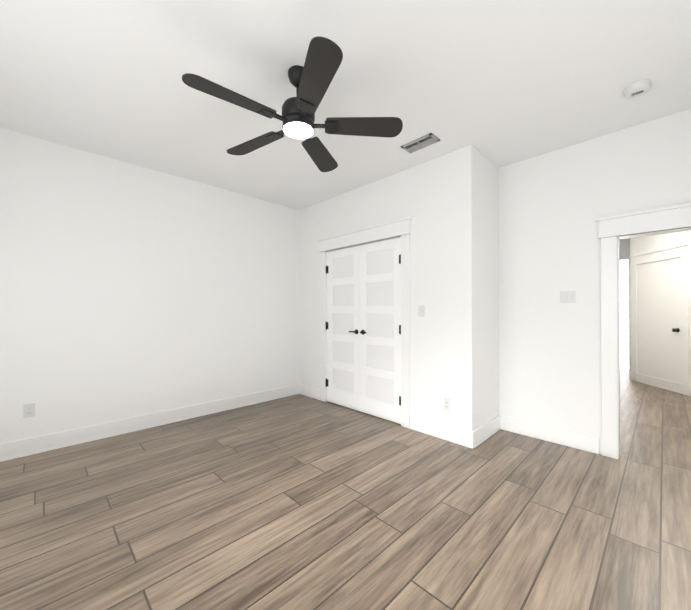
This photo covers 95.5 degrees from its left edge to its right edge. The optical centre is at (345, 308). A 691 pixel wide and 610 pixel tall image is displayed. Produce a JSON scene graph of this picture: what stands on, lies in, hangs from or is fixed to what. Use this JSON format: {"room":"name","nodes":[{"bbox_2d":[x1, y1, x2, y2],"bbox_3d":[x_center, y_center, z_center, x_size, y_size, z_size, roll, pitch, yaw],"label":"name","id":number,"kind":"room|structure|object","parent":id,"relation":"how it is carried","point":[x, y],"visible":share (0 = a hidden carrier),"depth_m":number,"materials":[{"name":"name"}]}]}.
{"room":"empty bedroom","nodes":[
{"label":"empty bedroom","id":0,"kind":"room"},
{"bbox_2d":[0,128,299,443],"bbox_3d":[-1.829,-0.110,3.644,4.670,2.740,0.120,0,-1,-45],"label":"wall","id":1,"kind":"structure","parent":0,"point":[128,290],"depth_m":3.19,"materials":[{"name":"paint"}]},
{"bbox_2d":[23,403,34,417],"bbox_3d":[-2.708,0.874,2.684,0.070,0.115,0.009,0,-1,-45],"label":"electrical outlet","id":2,"kind":"object","parent":1,"relation":"attached to","point":[28,410],"visible":1,"depth_m":2.68,"materials":[{"name":"white plastic"}]},
{"bbox_2d":[0,384,299,461],"bbox_3d":[-2.006,1.186,3.362,3.735,0.145,0.022,0,-1,-45],"label":"baseboard","id":3,"kind":"structure","parent":1,"relation":"attached to","point":[81,435],"depth_m":3.17,"materials":[{"name":"white paint"}]},
{"bbox_2d":[0,369,690,609],"bbox_3d":[1.748,1.312,3.884,10.120,0.100,5.780,0,-1,-45],"label":"floor","id":4,"kind":"structure","parent":0,"point":[298,502],"depth_m":1.87,"materials":[{"name":"brown wood"}]},
{"bbox_2d":[0,0,690,209],"bbox_3d":[1.748,-1.528,3.902,10.120,0.100,5.780,0,-1,-45],"label":"ceiling","id":5,"kind":"structure","parent":0,"point":[499,83],"depth_m":2.02,"materials":[{"name":"paint"}]},
{"bbox_2d":[182,36,402,171],"bbox_3d":[-0.337,-1.303,1.975,1.251,0.376,1.270,0,-1,-45],"label":"fan","id":6,"kind":"object","parent":5,"relation":"hanging from","point":[311,80],"visible":1,"depth_m":1.90,"materials":[{"name":"black wood"}]},
{"bbox_2d":[401,133,439,152],"bbox_3d":[0.670,-1.480,2.815,0.155,0.012,0.310,0,-1,-45],"label":"ceiling vent","id":7,"kind":"object","parent":5,"relation":"in","point":[421,142],"visible":1,"depth_m":2.80,"materials":[{"name":"silver metal"}]},
{"bbox_2d":[624,79,651,97],"bbox_3d":[1.966,-1.469,2.111,0.140,0.042,0.140,0,-1,-45],"label":"smoke detector","id":8,"kind":"object","parent":5,"relation":"attached to","point":[638,88],"visible":1,"depth_m":2.08,"materials":[{"name":"white plastic"}]},
{"bbox_2d":[300,145,477,431],"bbox_3d":[0.272,-0.109,3.803,0.120,2.740,2.600,0,-1,-45],"label":"wall","id":9,"kind":"structure","parent":0,"point":[436,199],"depth_m":3.13,"materials":[{"name":"paint"}]},
{"bbox_2d":[300,384,319,399],"bbox_3d":[-0.507,1.193,4.487,0.022,0.145,0.460,0,-1,-45],"label":"baseboard","id":10,"kind":"structure","parent":9,"relation":"attached to","point":[305,390],"depth_m":4.47,"materials":[{"name":"white paint"}]},
{"bbox_2d":[326,245,359,410],"bbox_3d":[-0.047,0.242,4.036,0.092,2.021,0.620,0,-1,-45],"label":"closet door","id":11,"kind":"structure","parent":9,"relation":"in","point":[343,327],"depth_m":4.03,"materials":[{"name":"white paint"}]},
{"bbox_2d":[317,216,412,428],"bbox_3d":[0.198,0.155,3.841,0.173,2.213,1.516,0,-1,-45],"label":"trim","id":12,"kind":"structure","parent":9,"relation":"attached to","point":[398,228],"depth_m":3.48,"materials":[{"name":"white paint"}]},
{"bbox_2d":[360,237,400,423],"bbox_3d":[0.390,0.239,3.591,0.092,2.021,0.620,0,-1,-45],"label":"closet door","id":13,"kind":"structure","parent":9,"relation":"in","point":[380,329],"depth_m":3.59,"materials":[{"name":"white paint"}]},
{"bbox_2d":[418,305,423,316],"bbox_3d":[0.771,0.027,3.199,0.014,0.115,0.070,0,-1,-45],"label":"light switch","id":14,"kind":"object","parent":9,"relation":"attached to","point":[420,310],"visible":1,"depth_m":3.20,"materials":[{"name":"white plastic"}]},
{"bbox_2d":[410,415,475,448],"bbox_3d":[0.914,1.184,3.042,0.025,0.145,0.672,0,-1,-45],"label":"baseboard","id":15,"kind":"structure","parent":9,"relation":"attached to","point":[466,438],"depth_m":3.00,"materials":[{"name":"white paint"}]},
{"bbox_2d":[444,398,450,410],"bbox_3d":[0.970,0.916,2.995,0.009,0.115,0.070,0,-1,-45],"label":"electrical outlet","id":16,"kind":"object","parent":9,"relation":"attached to","point":[447,404],"visible":1,"depth_m":2.99,"materials":[{"name":"white plastic"}]},
{"bbox_2d":[477,150,498,427],"bbox_3d":[1.421,-0.113,3.194,0.665,2.740,0.120,0,-1,-45],"label":"wall","id":17,"kind":"structure","parent":0,"point":[488,281],"depth_m":3.09,"materials":[{"name":"paint"}]},
{"bbox_2d":[472,415,503,446],"bbox_3d":[1.373,1.183,3.039,0.600,0.145,0.022,0,-1,-45],"label":"baseboard","id":18,"kind":"structure","parent":17,"relation":"attached to","point":[485,431],"depth_m":3.06,"materials":[{"name":"white paint"}]},
{"bbox_2d":[499,109,690,453],"bbox_3d":[1.576,-0.110,3.640,0.420,2.740,4.660,0,-1,-45],"label":"wall","id":19,"kind":"structure","parent":0,"point":[553,205],"depth_m":2.88,"materials":[{"name":"paint"}]},
{"bbox_2d":[500,415,598,453],"bbox_3d":[1.895,1.183,2.992,0.022,0.145,0.820,0,-1,-45],"label":"baseboard","id":20,"kind":"structure","parent":19,"relation":"attached to","point":[589,443],"depth_m":2.93,"materials":[{"name":"white paint"}]},
{"bbox_2d":[560,290,575,302],"bbox_3d":[2.031,-0.105,2.867,0.014,0.115,0.116,0,-1,-45],"label":"light switch","id":21,"kind":"object","parent":19,"relation":"attached to","point":[567,296],"visible":1,"depth_m":2.87,"materials":[{"name":"white plastic"}]},
{"bbox_2d":[595,203,690,458],"bbox_3d":[2.594,0.238,2.388,0.224,2.028,1.056,0,-1,-45],"label":"door frame","id":22,"kind":"structure","parent":19,"relation":"attached to","point":[613,229],"depth_m":2.63,"materials":[{"name":"white paint"}]},
{"bbox_2d":[619,238,630,369],"bbox_3d":[5.865,-0.091,6.580,0.120,2.740,0.920,0,-1,-45],"label":"wall","id":23,"kind":"structure","parent":0,"point":[624,249],"depth_m":6.50,"materials":[{"name":"white paint"}]},
{"bbox_2d":[619,260,628,369],"bbox_3d":[5.798,0.129,6.639,0.010,2.300,0.300,0,-1,-45],"label":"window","id":24,"kind":"structure","parent":23,"relation":"in","point":[624,322],"depth_m":6.58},
{"bbox_2d":[630,231,690,385],"bbox_3d":[5.448,-0.101,5.029,2.650,2.740,1.318,0,-1,-45],"label":"wall","id":25,"kind":"structure","parent":0,"point":[640,245],"depth_m":5.00,"materials":[{"name":"paint"}]},
{"bbox_2d":[629,243,690,394],"bbox_3d":[5.012,0.165,5.062,0.074,2.208,1.070,0,0,6],"label":"door","id":26,"kind":"structure","parent":25,"relation":"attached to","point":[660,319],"depth_m":4.98,"materials":[{"name":"white paint"}]},
{"bbox_2d":[630,371,690,395],"bbox_3d":[4.995,1.194,4.652,0.020,0.145,1.937,0,0,6],"label":"baseboard","id":27,"kind":"structure","parent":25,"relation":"attached to","point":[662,383],"depth_m":5.00,"materials":[{"name":"white paint"}]}
]}

